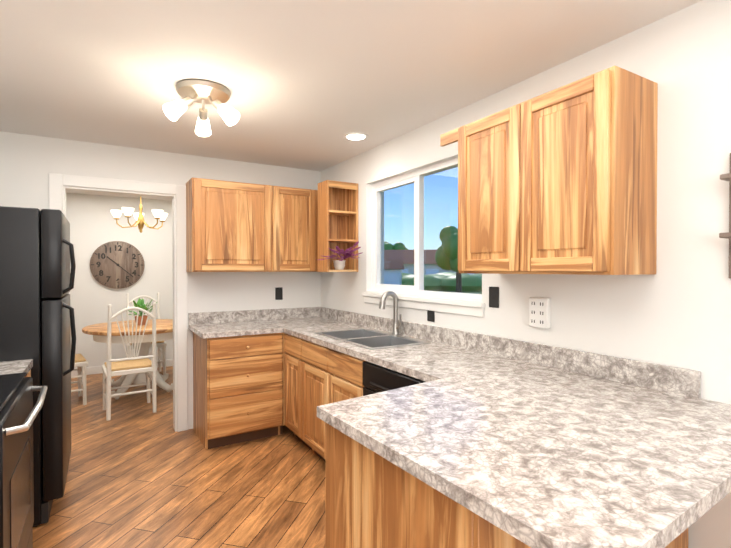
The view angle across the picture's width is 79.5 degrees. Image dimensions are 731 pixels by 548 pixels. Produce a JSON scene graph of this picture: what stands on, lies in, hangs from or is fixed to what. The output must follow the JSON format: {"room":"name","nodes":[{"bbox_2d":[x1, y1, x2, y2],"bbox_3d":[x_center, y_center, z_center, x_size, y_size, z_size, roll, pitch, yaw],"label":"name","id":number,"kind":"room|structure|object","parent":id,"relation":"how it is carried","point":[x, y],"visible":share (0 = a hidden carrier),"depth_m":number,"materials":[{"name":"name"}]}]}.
{"room":"kitchen","nodes":[
{"label":"kitchen","id":0,"kind":"room"},
{"bbox_2d":[66,193,172,367],"bbox_3d":[-3.449,0.138,6.021,5.240,2.386,0.120,0,1,-31],"label":"wall","id":1,"kind":"structure","parent":0,"point":[94,226],"depth_m":5.96,"materials":[{"name":"white paint"}]},
{"bbox_2d":[90,241,144,288],"bbox_3d":[-3.362,-0.123,5.972,0.650,0.650,0.048,0,1,-31],"label":"wall clock","id":2,"kind":"object","parent":1,"relation":"attached to","point":[117,264],"visible":1,"depth_m":5.96,"materials":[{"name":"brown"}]},
{"bbox_2d":[71,359,172,375],"bbox_3d":[-3.414,1.282,5.975,5.000,0.100,0.014,0,1,-31],"label":"baseboard","id":3,"kind":"structure","parent":1,"relation":"attached to","point":[98,369],"depth_m":5.86,"materials":[{"name":"white wood"}]},
{"bbox_2d":[0,131,320,428],"bbox_3d":[-2.004,0.162,3.612,5.000,2.386,0.120,0,1,-31],"label":"wall","id":4,"kind":"structure","parent":0,"point":[29,164],"depth_m":3.81,"materials":[{"name":"white paint"}]},
{"bbox_2d":[49,173,187,431],"bbox_3d":[-1.995,0.298,3.618,0.970,2.115,0.156,0,1,-31],"label":"door frame","id":5,"kind":"structure","parent":4,"relation":"attached to","point":[60,185],"depth_m":3.76,"materials":[{"name":"white wood"}]},
{"bbox_2d":[186,177,281,271],"bbox_3d":[-1.157,-0.400,3.852,0.729,0.762,0.322,0,1,-31],"label":"upper cabinet","id":6,"kind":"object","parent":4,"relation":"attached to","point":[231,226],"depth_m":3.70,"materials":[{"name":"brown wood"}]},
{"bbox_2d":[275,287,282,299],"bbox_3d":[-0.833,0.189,4.238,0.072,0.118,0.008,0,1,-31],"label":"electrical outlet","id":7,"kind":"object","parent":4,"relation":"attached to","point":[278,293],"visible":1,"depth_m":4.24,"materials":[{"name":"black plastic"}]},
{"bbox_2d":[282,187,317,271],"bbox_3d":[-0.669,-0.403,4.145,0.688,0.762,0.322,0,1,-31],"label":"upper cabinet","id":8,"kind":"object","parent":4,"relation":"attached to","point":[299,206],"depth_m":4.00,"materials":[{"name":"brown wood"}]},
{"bbox_2d":[33,366,325,547],"bbox_3d":[-1.323,1.404,1.700,4.590,0.060,9.740,0,1,-31],"label":"floor","id":9,"kind":"structure","parent":0,"point":[140,474],"depth_m":2.82,"materials":[{"name":"brown wood"}]},
{"bbox_2d":[0,359,32,376],"bbox_3d":[-1.978,0.914,2.019,0.691,0.914,0.360,0,1,-31],"label":"countertop","id":10,"kind":"structure","parent":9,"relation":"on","point":[16,366],"depth_m":2.19,"materials":[{"name":"grey stone"}]},
{"bbox_2d":[0,372,47,547],"bbox_3d":[-1.639,0.821,1.563,0.803,1.110,0.760,0,1,-31],"label":"range","id":11,"kind":"object","parent":9,"relation":"on","point":[18,413],"visible":1,"depth_m":1.68,"materials":[{"name":"black metal"}]},
{"bbox_2d":[0,206,75,526],"bbox_3d":[-2.184,0.506,2.545,0.882,1.720,0.750,0,1,-31],"label":"fridge","id":12,"kind":"object","parent":9,"relation":"on","point":[37,317],"visible":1,"depth_m":2.38,"materials":[{"name":"black metal"}]},
{"bbox_2d":[71,354,87,404],"bbox_3d":[-3.180,0.807,4.540,0.490,1.078,0.440,0,1,-39],"label":"chair","id":13,"kind":"object","parent":9,"relation":"on","point":[81,362],"visible":0.27,"depth_m":4.52,"materials":[{"name":"white wood"}]},
{"bbox_2d":[82,319,172,398],"bbox_3d":[-2.576,0.962,5.060,1.150,0.758,1.150,0,1,-31],"label":"pedestal dining table","id":14,"kind":"object","parent":9,"relation":"on","point":[164,329],"visible":0.6,"depth_m":4.82,"materials":[{"name":"brown wood"}]},
{"bbox_2d":[128,298,156,324],"bbox_3d":[-2.571,0.431,5.049,0.348,0.301,0.305,0,1,-31],"label":"centerpiece plant","id":15,"kind":"object","parent":14,"relation":"on","point":[140,304],"visible":0.75,"depth_m":5.03,"materials":[{"name":"green plant"}]},
{"bbox_2d":[102,302,156,420],"bbox_3d":[-2.308,0.810,4.305,0.440,1.078,0.490,0,1,-35],"label":"chair","id":16,"kind":"object","parent":9,"relation":"on","point":[133,364],"visible":1,"depth_m":4.18,"materials":[{"name":"white wood"}]},
{"bbox_2d":[125,292,166,375],"bbox_3d":[-2.889,0.795,5.774,0.454,1.078,0.504,0,1,-31],"label":"chair","id":17,"kind":"object","parent":9,"relation":"on","point":[160,344],"visible":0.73,"depth_m":5.84,"materials":[{"name":"white wood"}]},
{"bbox_2d":[193,332,285,449],"bbox_3d":[-1.073,0.916,3.728,0.624,0.876,0.645,0,1,-31],"label":"base cabinet","id":18,"kind":"object","parent":9,"relation":"on","point":[238,389],"visible":0.96,"depth_m":3.48,"materials":[{"name":"brown wood"}]},
{"bbox_2d":[285,333,364,460],"bbox_3d":[0.117,0.924,2.914,0.622,0.876,2.062,0,1,-31],"label":"base cabinet","id":19,"kind":"object","parent":9,"relation":"on","point":[316,375],"depth_m":3.12,"materials":[{"name":"brown wood"}]},
{"bbox_2d":[188,307,730,547],"bbox_3d":[-0.056,0.420,2.573,1.264,0.137,3.662,0,1,-31],"label":"countertop","id":20,"kind":"structure","parent":19,"relation":"on","point":[532,445],"depth_m":1.32,"materials":[{"name":"stone"}]},
{"bbox_2d":[314,328,431,349],"bbox_3d":[0.024,0.529,3.082,0.468,0.174,0.808,0,1,-31],"label":"double-bowl sink","id":21,"kind":"object","parent":20,"relation":"in","point":[370,339],"visible":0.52,"depth_m":3.11,"materials":[{"name":"silver metal"}]},
{"bbox_2d":[379,291,401,334],"bbox_3d":[0.185,0.284,3.168,0.171,0.322,0.107,0,1,-31],"label":"gooseneck faucet","id":22,"kind":"object","parent":20,"relation":"on","point":[396,326],"visible":0.96,"depth_m":3.20,"materials":[{"name":"silver metal"}]},
{"bbox_2d":[363,361,424,395],"bbox_3d":[0.388,0.933,2.420,0.625,0.868,0.594,0,1,-31],"label":"dishwasher","id":23,"kind":"object","parent":9,"relation":"on","point":[377,378],"visible":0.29,"depth_m":2.34,"materials":[{"name":"black metal"}]},
{"bbox_2d":[325,422,687,547],"bbox_3d":[0.541,0.937,1.594,1.199,0.876,0.740,0,1,-31],"label":"base cabinet","id":24,"kind":"object","parent":9,"relation":"on","point":[373,499],"visible":0.29,"depth_m":1.28,"materials":[{"name":"brown wood"}]},
{"bbox_2d":[0,0,701,200],"bbox_3d":[-0.980,-1.063,1.881,5.390,0.100,9.740,0,1,-31],"label":"ceiling","id":25,"kind":"structure","parent":0,"point":[308,84],"depth_m":2.11,"materials":[{"name":"white paint"}]},
{"bbox_2d":[110,196,167,232],"bbox_3d":[-2.590,-0.757,5.060,0.599,0.576,0.578,0,1,-31],"label":"dining chandelier","id":26,"kind":"object","parent":25,"relation":"hanging from","point":[158,214],"visible":0.96,"depth_m":4.99,"materials":[{"name":"gold metal"}]},
{"bbox_2d":[163,79,239,136],"bbox_3d":[-0.926,-0.912,2.436,0.375,0.214,0.403,0,1,-31],"label":"ceiling light","id":27,"kind":"object","parent":25,"relation":"attached to","point":[204,92],"visible":1,"depth_m":2.36,"materials":[{"name":"white glass"}]},
{"bbox_2d":[343,132,367,140],"bbox_3d":[-0.073,-1.023,3.277,0.190,0.010,0.190,0,1,-31],"label":"recessed light","id":28,"kind":"object","parent":25,"relation":"in","point":[355,136],"visible":1,"depth_m":3.25,"materials":[{"name":"white"}]},
{"bbox_2d":[381,191,383,283],"bbox_3d":[-0.526,0.137,6.124,0.120,2.386,2.670,0,1,-31],"label":"wall","id":29,"kind":"structure","parent":0,"point":[382,193],"depth_m":4.99,"materials":[{"name":"white paint"}]},
{"bbox_2d":[321,0,730,547],"bbox_3d":[1.317,0.182,1.633,0.120,2.386,6.690,0,1,-31],"label":"wall","id":30,"kind":"structure","parent":0,"point":[674,310],"depth_m":1.75,"materials":[{"name":"white paint"}]},
{"bbox_2d":[318,180,357,271],"bbox_3d":[-0.238,-0.400,3.802,0.301,0.762,0.180,0,1,-31],"label":"corner shelf unit","id":31,"kind":"object","parent":30,"relation":"attached to","point":[338,213],"visible":1,"depth_m":3.82,"materials":[{"name":"brown wood"}]},
{"bbox_2d":[318,241,362,269],"bbox_3d":[-0.242,-0.150,3.623,0.351,0.229,0.408,0,1,-31],"label":"potted plant","id":32,"kind":"object","parent":31,"relation":"on","point":[340,264],"visible":1,"depth_m":3.66,"materials":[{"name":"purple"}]},
{"bbox_2d":[362,157,484,316],"bbox_3d":[0.381,-0.253,3.154,0.145,0.995,1.370,0,1,-31],"label":"kitchen window","id":33,"kind":"structure","parent":30,"relation":"in","point":[454,305],"depth_m":3.19,"materials":[{"name":"white plastic"}]},
{"bbox_2d":[427,310,434,321],"bbox_3d":[0.441,0.262,2.968,0.008,0.118,0.072,0,1,-31],"label":"outlet","id":34,"kind":"object","parent":30,"relation":"attached to","point":[431,316],"visible":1,"depth_m":2.96,"materials":[{"name":"black plastic"}]},
{"bbox_2d":[489,287,498,307],"bbox_3d":[0.725,0.132,2.490,0.010,0.118,0.072,0,1,-31],"label":"outlet","id":35,"kind":"object","parent":30,"relation":"attached to","point":[493,297],"visible":1,"depth_m":2.48,"materials":[{"name":"black plastic"}]},
{"bbox_2d":[529,297,550,328],"bbox_3d":[0.876,0.194,2.214,0.036,0.150,0.110,0,1,-31],"label":"electrical outlet","id":36,"kind":"object","parent":30,"relation":"attached to","point":[539,312],"visible":1,"depth_m":2.19,"materials":[{"name":"white plastic"}]},
{"bbox_2d":[440,66,657,274],"bbox_3d":[0.779,-0.383,2.088,0.322,0.762,0.963,0,1,-31],"label":"upper cabinet","id":37,"kind":"object","parent":30,"relation":"attached to","point":[561,180],"visible":1,"depth_m":1.75,"materials":[{"name":"brown wood"}]},
{"bbox_2d":[719,153,730,278],"bbox_3d":[1.336,-0.203,1.397,0.084,0.440,0.323,0,1,-31],"label":"decor","id":38,"kind":"object","parent":30,"relation":"attached to","point":[726,177],"visible":0.98,"depth_m":1.54,"materials":[{"name":"brown wood"}]},
{"label":"outside","id":39,"kind":"structure","parent":0,"visible":0},
{"bbox_2d":[445,291,481,293],"bbox_3d":[43.899,0.616,142.907,217.610,0.100,320.000,0,1,-31],"label":"lawn","id":40,"kind":"structure","parent":39,"point":[477,292],"depth_m":38.27,"materials":[{"name":"green plant"}]},
{"bbox_2d":[384,260,403,284],"bbox_3d":[1.407,0.303,33.922,3.000,2.700,2.400,0,1,9],"label":"shed","id":41,"kind":"object","parent":40,"relation":"on","point":[389,269],"depth_m":32.87,"materials":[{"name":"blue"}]},
{"bbox_2d":[384,241,407,249],"bbox_3d":[9.045,-5.368,149.373,9.719,11.738,10.811,0,1,-31],"label":"tree","id":42,"kind":"object","parent":40,"relation":"on","point":[396,246],"depth_m":145.51,"materials":[{"name":"green plant"}]},
{"bbox_2d":[384,250,453,274],"bbox_3d":[6.578,-0.883,57.563,9.800,4.600,7.800,0,1,4],"label":"house","id":43,"kind":"structure","parent":40,"relation":"on","point":[431,261],"depth_m":54.82,"materials":[{"name":"beige"}]},
{"bbox_2d":[402,272,481,291],"bbox_3d":[7.070,1.041,45.113,15.804,2.593,12.785,0,1,-31],"label":"hedge","id":44,"kind":"object","parent":40,"relation":"on","point":[448,280],"depth_m":40.66,"materials":[{"name":"green plant"}]},
{"bbox_2d":[435,226,461,292],"bbox_3d":[5.299,-0.500,25.216,2.765,4.480,2.751,0,1,-31],"label":"maple tree","id":45,"kind":"object","parent":40,"relation":"on","point":[445,239],"depth_m":24.49,"materials":[{"name":"green plant"}]}
]}

